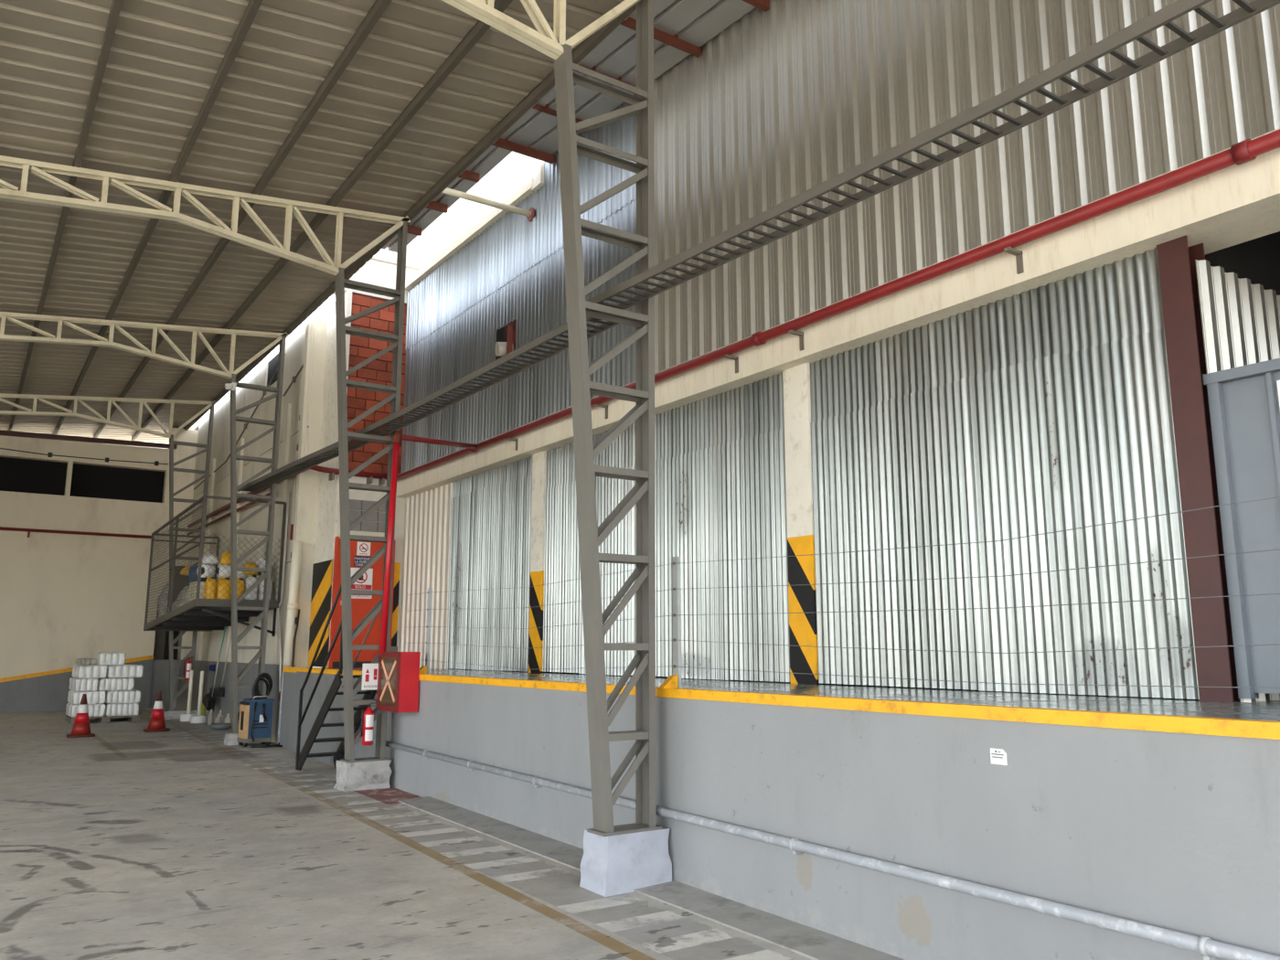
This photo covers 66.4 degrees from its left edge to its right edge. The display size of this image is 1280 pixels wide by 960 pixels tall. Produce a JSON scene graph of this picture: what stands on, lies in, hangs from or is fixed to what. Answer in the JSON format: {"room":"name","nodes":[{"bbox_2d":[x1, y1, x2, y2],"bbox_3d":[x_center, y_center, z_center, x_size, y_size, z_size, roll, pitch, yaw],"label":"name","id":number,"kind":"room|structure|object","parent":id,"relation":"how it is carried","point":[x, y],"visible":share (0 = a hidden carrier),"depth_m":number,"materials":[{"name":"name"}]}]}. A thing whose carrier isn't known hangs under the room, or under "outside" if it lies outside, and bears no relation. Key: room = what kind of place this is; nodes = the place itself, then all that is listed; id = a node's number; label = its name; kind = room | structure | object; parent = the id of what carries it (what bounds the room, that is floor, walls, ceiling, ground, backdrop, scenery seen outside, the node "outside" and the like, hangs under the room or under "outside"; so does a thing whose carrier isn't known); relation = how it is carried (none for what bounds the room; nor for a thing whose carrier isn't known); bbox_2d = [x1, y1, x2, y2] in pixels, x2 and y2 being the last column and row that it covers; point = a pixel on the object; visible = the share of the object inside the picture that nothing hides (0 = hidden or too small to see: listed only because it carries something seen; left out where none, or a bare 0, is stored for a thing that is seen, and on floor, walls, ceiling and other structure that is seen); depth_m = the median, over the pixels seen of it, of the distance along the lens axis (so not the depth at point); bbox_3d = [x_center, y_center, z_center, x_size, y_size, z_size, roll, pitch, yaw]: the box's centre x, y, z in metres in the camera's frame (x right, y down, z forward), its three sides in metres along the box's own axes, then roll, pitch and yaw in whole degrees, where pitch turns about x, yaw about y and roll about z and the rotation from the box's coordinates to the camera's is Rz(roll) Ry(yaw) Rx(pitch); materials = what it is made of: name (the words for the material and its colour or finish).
{"room":"warehouse loading dock","nodes":[
{"label":"warehouse loading dock","id":0,"kind":"room"},
{"bbox_2d":[0,426,198,713],"bbox_3d":[-16.018,1.650,21.041,15.501,7.080,1.810,7,-12,-34],"label":"wall","id":1,"kind":"structure","parent":0,"point":[65,598],"depth_m":22.29,"materials":[{"name":"paint"}]},
{"bbox_2d":[0,457,67,495],"bbox_3d":[-15.836,-0.298,20.869,6.230,0.800,0.040,7,-12,-34],"label":"window","id":2,"kind":"structure","parent":1,"relation":"in","point":[16,474],"depth_m":22.23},
{"bbox_2d":[0,526,151,538],"bbox_3d":[-16.326,0.860,19.916,11.580,0.195,0.105,7,-12,-34],"label":"pipe","id":3,"kind":"object","parent":1,"relation":"attached to","point":[28,530],"visible":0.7,"depth_m":22.21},
{"bbox_2d":[0,448,168,465],"bbox_3d":[-16.248,-0.922,20.305,11.800,0.140,0.060,7,-12,-34],"label":"cable","id":4,"kind":"object","parent":1,"relation":"attached to","point":[49,454],"visible":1,"depth_m":22.66,"materials":[{"name":"black paint"}]},
{"bbox_2d":[69,463,164,502],"bbox_3d":[-12.387,0.106,23.213,1.970,0.800,0.040,7,-12,-34],"label":"window","id":5,"kind":"structure","parent":1,"relation":"in","point":[87,481],"depth_m":23.18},
{"bbox_2d":[176,317,327,744],"bbox_3d":[-8.090,1.425,19.794,0.390,7.100,9.500,7,-12,-34],"label":"wall","id":6,"kind":"structure","parent":0,"point":[306,346],"depth_m":17.63,"materials":[{"name":"paint"}]},
{"bbox_2d":[202,648,221,711],"bbox_3d":[-8.461,3.933,19.282,0.170,1.223,0.710,7,-12,-34],"label":"dustpan","id":7,"kind":"object","parent":6,"relation":"hanging from","point":[208,701],"visible":0.98,"depth_m":19.12,"materials":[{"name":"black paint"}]},
{"bbox_2d":[143,495,286,636],"bbox_3d":[-7.976,1.774,18.088,1.305,2.246,5.150,7,-12,-34],"label":"cage","id":8,"kind":"object","parent":6,"relation":"attached to","point":[198,614],"visible":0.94,"depth_m":16.98,"materials":[{"name":"black paint"}]},
{"bbox_2d":[157,582,169,618],"bbox_3d":[-9.315,2.426,19.330,0.394,0.872,0.457,3,-10,-16],"label":"plastic bag","id":9,"kind":"object","parent":8,"relation":"on","point":[167,583],"visible":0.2,"depth_m":19.17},
{"bbox_2d":[167,565,191,607],"bbox_3d":[-8.796,2.210,18.857,0.490,1.050,0.640,7,-12,-34],"label":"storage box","id":10,"kind":"object","parent":8,"relation":"on","point":[176,570],"visible":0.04,"depth_m":18.58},
{"bbox_2d":[188,581,204,601],"bbox_3d":[-7.398,1.911,16.342,0.184,0.402,0.450,7,-12,-34],"label":"carton","id":11,"kind":"object","parent":8,"relation":"on","point":[202,583],"visible":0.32,"depth_m":16.19,"materials":[{"name":"beige cardboard"}]},
{"bbox_2d":[188,565,207,582],"bbox_3d":[-7.394,1.581,16.437,0.312,0.280,0.280,1,-10,-8],"label":"drum","id":12,"kind":"object","parent":11,"relation":"on","point":[190,570],"visible":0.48,"depth_m":16.31,"materials":[{"name":"blue plastic"}]},
{"bbox_2d":[203,576,216,598],"bbox_3d":[-7.002,1.799,15.931,0.155,0.441,0.280,7,-12,-34],"label":"jerry can","id":13,"kind":"object","parent":8,"relation":"on","point":[212,580],"visible":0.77,"depth_m":15.83,"materials":[{"name":"yellow plastic"}]},
{"bbox_2d":[196,564,215,577],"bbox_3d":[-7.097,1.491,15.998,0.220,0.220,0.212,-3,-10,18],"label":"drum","id":14,"kind":"object","parent":13,"relation":"on","point":[207,567],"visible":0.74,"depth_m":15.92,"materials":[{"name":"white plastic"}]},
{"bbox_2d":[202,554,219,565],"bbox_3d":[-7.109,1.309,16.190,0.286,0.185,0.255,7,-12,-34],"label":"plastic bag","id":15,"kind":"object","parent":14,"relation":"on","point":[211,557],"visible":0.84,"depth_m":16.11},
{"bbox_2d":[215,577,231,598],"bbox_3d":[-6.841,1.817,16.040,0.225,0.442,0.280,7,-12,-34],"label":"jerry can","id":16,"kind":"object","parent":8,"relation":"on","point":[223,581],"visible":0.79,"depth_m":15.93,"materials":[{"name":"yellow plastic"}]},
{"bbox_2d":[216,564,231,577],"bbox_3d":[-6.833,1.499,16.100,0.239,0.220,0.230,7,-12,-34],"label":"drum","id":17,"kind":"object","parent":16,"relation":"on","point":[222,567],"visible":0.66,"depth_m":16.02,"materials":[{"name":"white plastic"}]},
{"bbox_2d":[220,551,231,565],"bbox_3d":[-6.835,1.287,16.198,0.213,0.226,0.222,7,-12,-34],"label":"plastic bag","id":18,"kind":"object","parent":17,"relation":"on","point":[224,559],"visible":0.8,"depth_m":16.12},
{"bbox_2d":[230,577,245,599],"bbox_3d":[-6.652,1.839,16.168,0.180,0.442,0.280,7,-12,-34],"label":"jerry can","id":19,"kind":"object","parent":8,"relation":"on","point":[241,582],"visible":0.47,"depth_m":16.08,"materials":[{"name":"yellow plastic"}]},
{"bbox_2d":[236,565,245,578],"bbox_3d":[-6.654,1.532,16.232,0.192,0.200,0.200,7,-12,-34],"label":"drum","id":20,"kind":"object","parent":19,"relation":"on","point":[242,575],"visible":0.23,"depth_m":16.17,"materials":[{"name":"white plastic"}]},
{"bbox_2d":[244,575,257,599],"bbox_3d":[-6.487,1.829,16.285,0.200,0.503,0.280,7,-12,-34],"label":"jerry can","id":21,"kind":"object","parent":8,"relation":"on","point":[251,579],"visible":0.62,"depth_m":16.18,"materials":[{"name":"white plastic"}]},
{"bbox_3d":[-6.474,1.566,16.401,0.220,0.048,0.260,7,-12,-34],"label":"lid","id":22,"kind":"object","parent":21,"relation":"on","visible":0},
{"bbox_2d":[243,561,258,575],"bbox_3d":[-6.487,1.470,16.292,0.262,0.226,0.210,7,-12,-34],"label":"plastic bag","id":23,"kind":"object","parent":22,"relation":"on","point":[249,564],"visible":0.74,"depth_m":16.22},
{"bbox_2d":[256,574,272,600],"bbox_3d":[-6.298,1.841,16.416,0.210,0.523,0.280,7,-12,-34],"label":"jerry can","id":24,"kind":"object","parent":8,"relation":"on","point":[260,593],"visible":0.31,"depth_m":16.30,"materials":[{"name":"white plastic"}]},
{"bbox_2d":[255,557,265,575],"bbox_3d":[-6.388,1.458,16.542,0.200,0.279,0.260,7,-12,-34],"label":"jerry can","id":25,"kind":"object","parent":24,"relation":"on","point":[261,560],"visible":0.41,"depth_m":16.43,"materials":[{"name":"white plastic"}]},
{"bbox_2d":[209,626,226,696],"bbox_3d":[-8.390,3.605,19.449,0.070,1.427,1.011,7,-12,-34],"label":"broom","id":26,"kind":"object","parent":6,"relation":"attached to","point":[210,688],"visible":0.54,"depth_m":19.45,"materials":[{"name":"black paint"}]},
{"bbox_2d":[216,633,231,696],"bbox_3d":[-8.067,3.564,19.034,0.070,1.286,0.761,7,-12,-34],"label":"broom","id":27,"kind":"object","parent":6,"relation":"hanging from","point":[220,693],"visible":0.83,"depth_m":19.02,"materials":[{"name":"silver metal"}]},
{"bbox_2d":[193,353,285,490],"bbox_3d":[-8.618,-1.030,20.707,0.050,1.477,7.705,7,-12,-34],"label":"cable","id":28,"kind":"object","parent":6,"relation":"attached to","point":[263,392],"visible":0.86,"depth_m":19.71,"materials":[{"name":"metal"}]},
{"bbox_2d":[277,490,289,700],"bbox_3d":[-5.899,1.875,16.157,0.048,3.420,0.496,7,-12,-34],"label":"pipe","id":29,"kind":"object","parent":6,"relation":"attached to","point":[288,494],"visible":0.9,"depth_m":16.22,"materials":[{"name":"white plastic"}]},
{"bbox_2d":[186,465,387,535],"bbox_3d":[-7.392,0.564,19.460,1.180,0.345,10.275,7,-12,-34],"label":"cable tray","id":30,"kind":"object","parent":6,"relation":"attached to","point":[332,472],"visible":0.66,"depth_m":15.59,"materials":[{"name":"metal"}]},
{"bbox_2d":[282,363,303,558],"bbox_3d":[-6.027,0.782,16.534,0.106,5.468,1.320,7,-12,-34],"label":"cable","id":31,"kind":"object","parent":6,"relation":"attached to","point":[293,380],"visible":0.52,"depth_m":16.32,"materials":[{"name":"metal"}]},
{"bbox_2d":[279,292,345,750],"bbox_3d":[-4.998,0.539,15.232,0.475,7.300,1.660,7,-12,-34],"label":"wall","id":32,"kind":"structure","parent":0,"point":[327,491],"depth_m":15.52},
{"bbox_2d":[277,540,302,744],"bbox_3d":[-5.524,2.545,15.443,0.206,3.185,0.164,7,-12,-34],"label":"downspout","id":33,"kind":"object","parent":32,"relation":"attached to","point":[297,545],"visible":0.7,"depth_m":15.48,"materials":[{"name":"paint"}]},
{"bbox_2d":[291,608,299,667],"bbox_3d":[-5.371,2.937,15.163,0.142,1.853,0.081,-6,-11,30],"label":"hanging cable","id":34,"kind":"object","parent":32,"relation":"hanging from","point":[296,620],"visible":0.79,"depth_m":15.24,"materials":[{"name":"black rubber"}]},
{"bbox_2d":[0,0,636,441],"bbox_3d":[-8.761,-3.244,8.781,13.780,1.482,32.492,7,-12,-34],"label":"ceiling","id":35,"kind":"structure","parent":0,"point":[375,106],"depth_m":10.18,"materials":[{"name":"metal"}]},
{"bbox_2d":[0,393,216,437],"bbox_3d":[-14.652,-1.470,17.344,13.278,1.803,0.118,7,-12,-34],"label":"roof truss","id":36,"kind":"object","parent":35,"relation":"attached to","point":[40,398],"visible":1,"depth_m":19.94,"materials":[{"name":"metal"}]},
{"bbox_2d":[0,155,410,275],"bbox_3d":[-8.349,-3.018,8.339,13.278,1.803,0.118,7,-12,-34],"label":"roof truss","id":37,"kind":"object","parent":35,"relation":"attached to","point":[38,168],"visible":0.94,"depth_m":10.76,"materials":[{"name":"metal"}]},
{"bbox_2d":[441,0,640,59],"bbox_3d":[-5.368,-3.750,4.080,13.278,1.803,0.118,7,-12,-34],"label":"roof truss","id":38,"kind":"object","parent":35,"relation":"attached to","point":[550,44],"visible":0.99,"depth_m":7.23,"materials":[{"name":"metal"}]},
{"bbox_2d":[336,289,406,651],"bbox_3d":[-4.293,0.609,15.640,1.245,7.300,0.380,7,-12,-34],"label":"wall","id":39,"kind":"structure","parent":0,"point":[358,349],"depth_m":15.74,"materials":[{"name":"brick"}]},
{"bbox_2d":[328,536,395,667],"bbox_3d":[-4.297,1.898,15.196,0.940,1.990,0.135,7,-12,-34],"label":"door","id":40,"kind":"structure","parent":39,"relation":"in","point":[360,608],"depth_m":15.14,"materials":[{"name":"red paint"}]},
{"bbox_2d":[350,567,373,598],"bbox_3d":[-4.347,1.606,15.212,0.370,0.470,0.012,7,-12,-34],"label":"safety sign","id":41,"kind":"object","parent":40,"relation":"attached to","point":[365,581],"visible":0.61,"depth_m":15.23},
{"bbox_2d":[353,555,371,567],"bbox_3d":[-4.330,1.276,15.281,0.271,0.165,0.012,7,-12,-34],"label":"safety sign","id":42,"kind":"object","parent":40,"relation":"attached to","point":[358,560],"visible":0.73,"depth_m":15.25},
{"bbox_2d":[356,541,370,555],"bbox_3d":[-4.326,1.077,15.318,0.210,0.210,0.012,7,-12,-34],"label":"safety sign","id":43,"kind":"object","parent":40,"relation":"attached to","point":[363,549],"visible":1,"depth_m":15.31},
{"bbox_2d":[333,151,544,303],"bbox_3d":[-3.061,-4.161,14.598,1.700,2.850,5.200,7,-12,-34],"label":"sky","id":44,"kind":"structure","parent":0,"point":[517,176],"depth_m":15.25,"materials":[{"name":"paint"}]},
{"bbox_2d":[0,707,905,959],"bbox_3d":[-8.181,2.974,7.322,13.300,0.691,34.000,7,-12,-34],"label":"floor","id":45,"kind":"structure","parent":0,"point":[124,841],"depth_m":6.91,"materials":[{"name":"concrete"}]},
{"bbox_2d":[66,693,95,737],"bbox_3d":[-9.315,3.930,16.349,0.400,0.690,0.400,7,-12,-34],"label":"traffic cone","id":46,"kind":"object","parent":45,"relation":"on","point":[81,728],"visible":1,"depth_m":16.26,"materials":[{"name":"red plastic"}]},
{"bbox_2d":[64,714,139,724],"bbox_3d":[-10.589,4.687,19.271,1.180,0.115,1.100,7,-12,-34],"label":"pallet","id":47,"kind":"object","parent":45,"relation":"on","point":[133,718],"visible":0.64,"depth_m":18.93,"materials":[{"name":"brown wood"}]},
{"bbox_2d":[65,702,71,715],"bbox_3d":[-10.996,4.519,19.348,0.591,0.240,0.511,7,-12,-34],"label":"pack","id":48,"kind":"object","parent":47,"relation":"on","point":[69,703],"visible":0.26,"depth_m":19.16},
{"bbox_2d":[67,690,73,703],"bbox_3d":[-10.992,4.280,19.392,0.571,0.240,0.511,7,-12,-35],"label":"pack","id":49,"kind":"object","parent":48,"relation":"on","point":[69,691],"visible":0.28,"depth_m":19.20},
{"bbox_2d":[68,677,77,690],"bbox_3d":[-11.060,4.032,19.386,0.410,0.240,0.511,7,-12,-35],"label":"pack","id":50,"kind":"object","parent":49,"relation":"on","point":[70,678],"visible":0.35,"depth_m":19.18},
{"bbox_2d":[71,664,100,677],"bbox_3d":[-10.989,3.801,19.475,0.510,0.240,0.508,7,-12,-36],"label":"pack","id":51,"kind":"object","parent":50,"relation":"on","point":[74,666],"visible":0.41,"depth_m":19.35},
{"bbox_2d":[68,704,106,717],"bbox_3d":[-10.672,4.439,18.887,0.592,0.240,0.510,7,-12,-35],"label":"pack","id":52,"kind":"object","parent":47,"relation":"on","point":[94,709],"visible":0.77,"depth_m":18.74},
{"bbox_2d":[70,690,106,703],"bbox_3d":[-10.677,4.202,18.940,0.571,0.240,0.511,7,-12,-34],"label":"pack","id":53,"kind":"object","parent":52,"relation":"on","point":[99,697],"visible":0.86,"depth_m":18.77},
{"bbox_2d":[72,678,99,691],"bbox_3d":[-10.726,3.954,18.931,0.411,0.240,0.511,7,-12,-35],"label":"pack","id":54,"kind":"object","parent":53,"relation":"on","point":[79,684],"visible":0.88,"depth_m":18.74},
{"bbox_2d":[74,664,107,678],"bbox_3d":[-10.664,3.723,19.023,0.509,0.240,0.510,7,-12,-35],"label":"pack","id":55,"kind":"object","parent":54,"relation":"on","point":[93,671],"visible":1,"depth_m":18.84},
{"bbox_2d":[75,658,96,664],"bbox_3d":[-10.845,3.557,19.163,0.352,0.130,0.290,-9,-13,43],"label":"pack","id":56,"kind":"object","parent":55,"relation":"on","point":[80,661],"visible":1,"depth_m":19.06},
{"bbox_2d":[104,702,138,715],"bbox_3d":[-10.197,4.499,19.231,0.590,0.240,0.511,7,-12,-35],"label":"pack","id":57,"kind":"object","parent":47,"relation":"on","point":[112,709],"visible":0.87,"depth_m":19.04},
{"bbox_2d":[105,689,141,703],"bbox_3d":[-10.202,4.260,19.280,0.609,0.240,0.511,7,-12,-36],"label":"pack","id":58,"kind":"object","parent":57,"relation":"on","point":[133,696],"visible":0.84,"depth_m":19.09},
{"bbox_2d":[97,677,134,690],"bbox_3d":[-10.314,4.007,19.238,0.612,0.240,0.510,7,-12,-35],"label":"pack","id":59,"kind":"object","parent":58,"relation":"on","point":[104,683],"visible":0.92,"depth_m":19.05},
{"bbox_2d":[106,664,143,677],"bbox_3d":[-10.188,3.777,19.337,0.632,0.240,0.511,7,-12,-34],"label":"pack","id":60,"kind":"object","parent":59,"relation":"on","point":[113,670],"visible":0.91,"depth_m":19.14},
{"bbox_2d":[96,652,125,664],"bbox_3d":[-10.422,3.521,19.281,0.459,0.240,0.411,7,-12,-36],"label":"pack","id":61,"kind":"object","parent":60,"relation":"on","point":[102,658],"visible":1,"depth_m":19.13},
{"bbox_2d":[143,691,170,732],"bbox_3d":[-8.546,4.097,17.351,0.400,0.690,0.400,7,-12,-34],"label":"traffic cone","id":62,"kind":"object","parent":45,"relation":"on","point":[157,722],"visible":1,"depth_m":17.25,"materials":[{"name":"red plastic"}]},
{"bbox_2d":[163,709,197,719],"bbox_3d":[-9.387,4.785,19.938,0.638,0.170,0.296,7,-12,-34],"label":"concrete plinth","id":63,"kind":"object","parent":45,"relation":"on","point":[168,715],"visible":0.42,"depth_m":19.77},
{"bbox_2d":[180,670,196,721],"bbox_3d":[-8.945,4.282,19.443,0.295,0.990,0.300,7,-12,-34],"label":"stanchion","id":64,"kind":"object","parent":45,"relation":"on","point":[186,717],"visible":0.8,"depth_m":19.40,"materials":[{"name":"white plastic"}]},
{"bbox_2d":[166,403,214,711],"bbox_3d":[-9.539,1.507,20.411,0.849,6.452,0.210,7,-12,-34],"label":"lattice column","id":65,"kind":"structure","parent":45,"relation":"on","point":[172,641],"depth_m":20.44,"materials":[{"name":"metal"}]},
{"bbox_2d":[183,656,192,680],"bbox_3d":[-9.252,3.856,20.017,0.161,0.485,0.126,7,-12,-34],"label":"fire extinguisher","id":66,"kind":"object","parent":65,"relation":"attached to","point":[188,664],"visible":0.91,"depth_m":19.97,"materials":[{"name":"red metal"}]},
{"bbox_2d":[190,671,207,723],"bbox_3d":[-8.559,4.220,19.047,0.295,0.990,0.300,7,-12,-34],"label":"stanchion","id":67,"kind":"object","parent":45,"relation":"on","point":[198,718],"visible":1,"depth_m":18.99,"materials":[{"name":"white plastic"}]},
{"bbox_2d":[207,712,213,725],"bbox_3d":[-8.164,4.529,18.592,0.097,0.240,0.097,7,-12,-34],"label":"clear bottle","id":68,"kind":"object","parent":45,"relation":"on","point":[210,716],"visible":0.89,"depth_m":18.55,"materials":[{"name":"beige plastic"}]},
{"bbox_2d":[210,723,232,729],"bbox_3d":[-7.585,4.463,17.715,0.354,0.100,0.360,7,-12,-34],"label":"metal tray","id":69,"kind":"object","parent":45,"relation":"on","point":[215,726],"visible":1,"depth_m":17.59,"materials":[{"name":"metal"}]},
{"bbox_2d":[224,733,261,745],"bbox_3d":[-6.222,4.066,15.385,0.577,0.175,0.278,7,-12,-34],"label":"concrete plinth","id":70,"kind":"object","parent":45,"relation":"on","point":[229,739],"visible":0.44,"depth_m":15.19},
{"bbox_2d":[237,695,274,746],"bbox_3d":[-5.946,3.724,15.159,0.425,0.754,0.474,7,-12,-34],"label":"machine","id":71,"kind":"object","parent":45,"relation":"on","point":[255,714],"visible":0.98,"depth_m":15.02,"materials":[{"name":"blue metal"}]},
{"bbox_2d":[228,336,286,734],"bbox_3d":[-6.359,0.755,15.863,0.849,6.512,0.210,7,-12,-34],"label":"lattice column","id":72,"kind":"structure","parent":45,"relation":"on","point":[263,615],"depth_m":15.84,"materials":[{"name":"metal"}]},
{"bbox_2d":[0,311,287,378],"bbox_3d":[-11.472,-2.251,12.801,13.278,1.803,0.118,7,-12,-34],"label":"roof truss","id":73,"kind":"object","parent":72,"relation":"attached to","point":[197,331],"visible":1,"depth_m":15.31,"materials":[{"name":"metal"}]},
{"bbox_2d":[224,382,236,390],"bbox_3d":[-6.651,-1.523,15.897,0.170,0.129,0.100,7,-12,-34],"label":"light","id":74,"kind":"object","parent":72,"relation":"attached to","point":[232,386],"visible":1,"depth_m":15.87,"materials":[{"name":"white plastic"}]},
{"bbox_2d":[251,672,272,698],"bbox_3d":[-5.975,3.288,15.493,0.310,0.461,0.204,7,-12,-34],"label":"cable coil","id":75,"kind":"object","parent":72,"relation":"hanging from","point":[269,686],"visible":0.81,"depth_m":15.46,"materials":[{"name":"rubber"}]},
{"bbox_2d":[250,742,282,747],"bbox_3d":[-5.647,3.728,14.958,0.569,0.681,0.350,7,-12,-34],"label":"cable","id":76,"kind":"object","parent":45,"relation":"on","point":[278,744],"visible":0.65,"depth_m":14.79,"materials":[{"name":"black rubber"}]},
{"bbox_2d":[295,585,379,770],"bbox_3d":[-3.712,2.428,12.105,0.522,2.390,1.572,7,-12,-34],"label":"stair","id":77,"kind":"structure","parent":45,"relation":"on","point":[301,757],"depth_m":12.03,"materials":[{"name":"metal"}]},
{"bbox_2d":[333,758,392,791],"bbox_3d":[-3.105,3.302,10.967,0.557,0.307,0.359,7,-12,-34],"label":"concrete plinth","id":78,"kind":"object","parent":45,"relation":"on","point":[362,775],"visible":0.95,"depth_m":10.85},
{"bbox_2d":[334,220,407,762],"bbox_3d":[-3.236,-0.046,11.407,0.849,6.442,0.210,7,-12,-34],"label":"lattice column","id":79,"kind":"structure","parent":45,"relation":"on","point":[351,739],"depth_m":11.37,"materials":[{"name":"metal"}]},
{"bbox_2d":[361,702,375,746],"bbox_3d":[-3.034,2.711,10.883,0.155,0.465,0.121,7,-12,-34],"label":"fire extinguisher","id":80,"kind":"object","parent":79,"relation":"attached to","point":[368,718],"visible":1,"depth_m":10.84,"materials":[{"name":"red metal"}]},
{"bbox_2d":[361,663,378,690],"bbox_3d":[-3.033,2.214,11.018,0.195,0.290,0.012,7,-12,-34],"label":"sign","id":81,"kind":"object","parent":79,"relation":"attached to","point":[369,671],"visible":1,"depth_m":11.01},
{"bbox_2d":[376,646,420,712],"bbox_3d":[-2.696,2.207,10.886,0.240,0.700,0.660,7,-12,-34],"label":"cabinet","id":82,"kind":"object","parent":79,"relation":"attached to","point":[399,672],"visible":1,"depth_m":10.66,"materials":[{"name":"red metal"}]},
{"bbox_2d":[378,646,397,651],"bbox_3d":[-2.879,2.014,11.183,0.215,0.220,0.025,7,-12,-34],"label":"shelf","id":83,"kind":"object","parent":82,"relation":"attached to","point":[388,648],"depth_m":11.20,"materials":[{"name":"metal"}]},
{"bbox_2d":[237,316,618,492],"bbox_3d":[-3.493,-0.539,12.101,0.254,0.235,11.551,7,-12,-34],"label":"cable tray","id":84,"kind":"object","parent":79,"relation":"attached to","point":[311,460],"visible":0.9,"depth_m":9.84,"materials":[{"name":"metal"}]},
{"bbox_2d":[554,0,661,836],"bbox_3d":[-0.255,-0.784,7.149,0.849,6.432,0.210,7,-12,-34],"label":"lattice column","id":85,"kind":"structure","parent":45,"relation":"on","point":[642,495],"depth_m":7.09,"materials":[{"name":"metal"}]},
{"bbox_2d":[586,0,1279,322],"bbox_3d":[1.234,-1.659,5.341,0.254,0.180,6.001,7,-12,-34],"label":"cable tray","id":86,"kind":"object","parent":85,"relation":"attached to","point":[1163,16],"visible":0.97,"depth_m":4.81,"materials":[{"name":"metal"}]},
{"bbox_2d":[579,826,671,896],"bbox_3d":[-0.093,2.595,6.707,0.551,0.378,0.328,7,-12,-34],"label":"concrete plinth","id":87,"kind":"object","parent":45,"relation":"on","point":[624,863],"visible":0.93,"depth_m":6.58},
{"bbox_2d":[292,667,1279,959],"bbox_3d":[3.057,2.271,7.358,5.295,1.418,21.100,7,-12,-34],"label":"platform","id":88,"kind":"object","parent":45,"relation":"on","point":[1158,812],"visible":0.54,"depth_m":5.15,"materials":[{"name":"paint"}]},
{"bbox_2d":[373,738,1279,959],"bbox_3d":[1.025,2.117,5.592,0.086,0.190,14.500,7,-12,-34],"label":"conduit","id":89,"kind":"object","parent":88,"relation":"attached to","point":[1210,949],"visible":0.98,"depth_m":4.87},
{"bbox_2d":[406,496,1279,688],"bbox_3d":[1.225,0.795,5.713,0.165,0.970,14.100,7,-12,-34],"label":"wire fence","id":90,"kind":"object","parent":88,"relation":"on","point":[674,680],"visible":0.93,"depth_m":6.59,"materials":[{"name":"metal"}]},
{"bbox_2d":[990,747,1007,765],"bbox_3d":[1.739,1.342,4.747,0.004,0.073,0.090,7,-12,-34],"label":"sticker","id":91,"kind":"object","parent":88,"relation":"attached to","point":[997,756],"visible":1,"depth_m":4.75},
{"bbox_2d":[991,750,1003,758],"bbox_3d":[1.736,1.332,4.751,0.001,0.035,0.068,7,-12,-34],"label":"print","id":92,"kind":"object","parent":91,"relation":"attached to","point":[995,754],"depth_m":4.75},
{"bbox_2d":[1194,231,1279,702],"bbox_3d":[6.880,-0.856,3.607,3.800,3.490,10.200,7,-12,-34],"label":"store room","id":93,"kind":"object","parent":88,"relation":"on","point":[1239,284],"visible":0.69,"depth_m":6.01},
{"bbox_2d":[1202,357,1279,698],"bbox_3d":[4.567,-0.013,3.729,0.110,1.830,4.460,7,-12,-34],"label":"gate","id":94,"kind":"object","parent":93,"relation":"attached to","point":[1244,400],"visible":1,"depth_m":5.41,"materials":[{"name":"metal"}]},
{"bbox_2d":[495,325,504,360],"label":"window","id":95,"kind":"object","parent":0,"point":[500,332],"depth_m":14.49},
{"bbox_2d":[381,0,769,252],"bbox_3d":[-0.449,-4.300,9.547,2.320,0.778,13.800,7,-12,-34],"label":"ceiling","id":96,"kind":"structure","parent":0,"point":[681,27],"depth_m":10.41,"materials":[{"name":"metal"}]},
{"bbox_2d":[395,0,1279,702],"bbox_3d":[2.244,-1.718,7.475,0.530,6.500,21.100,7,-12,-34],"label":"wall","id":97,"kind":"structure","parent":0,"point":[984,400],"depth_m":7.59,"materials":[{"name":"metal"}]},
{"bbox_2d":[441,187,534,221],"bbox_3d":[-2.030,-3.555,12.429,1.485,0.180,0.180,7,-12,-34],"label":"pipe","id":98,"kind":"object","parent":97,"relation":"attached to","point":[529,214],"visible":0.84,"depth_m":12.49,"materials":[{"name":"metal"}]},
{"bbox_2d":[495,319,516,356],"bbox_3d":[-1.724,-1.836,13.223,0.332,0.900,1.100,7,-12,-34],"label":"window","id":99,"kind":"structure","parent":97,"relation":"in","point":[502,348],"depth_m":13.23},
{"bbox_2d":[397,128,1279,480],"bbox_3d":[0.845,-1.302,7.595,1.558,0.285,19.000,7,-12,-34],"label":"pipe","id":100,"kind":"object","parent":97,"relation":"attached to","point":[1245,151],"visible":0.98,"depth_m":6.85,"materials":[{"name":"metal"}]},
{"bbox_2d":[379,430,402,655],"bbox_3d":[-2.884,0.708,11.320,0.151,2.603,0.100,7,-12,-34],"label":"riser pipe","id":101,"kind":"object","parent":100,"relation":"attached to","point":[397,434],"visible":0.92,"depth_m":11.29,"materials":[{"name":"red metal"}]},
{"label":"outside","id":102,"kind":"structure","parent":0,"visible":0},
{"bbox_2d":[106,413,207,448],"bbox_3d":[-20.499,1.581,26.305,16.000,9.000,0.400,7,-12,-34],"label":"wall","id":103,"kind":"structure","parent":102,"point":[197,423],"depth_m":31.05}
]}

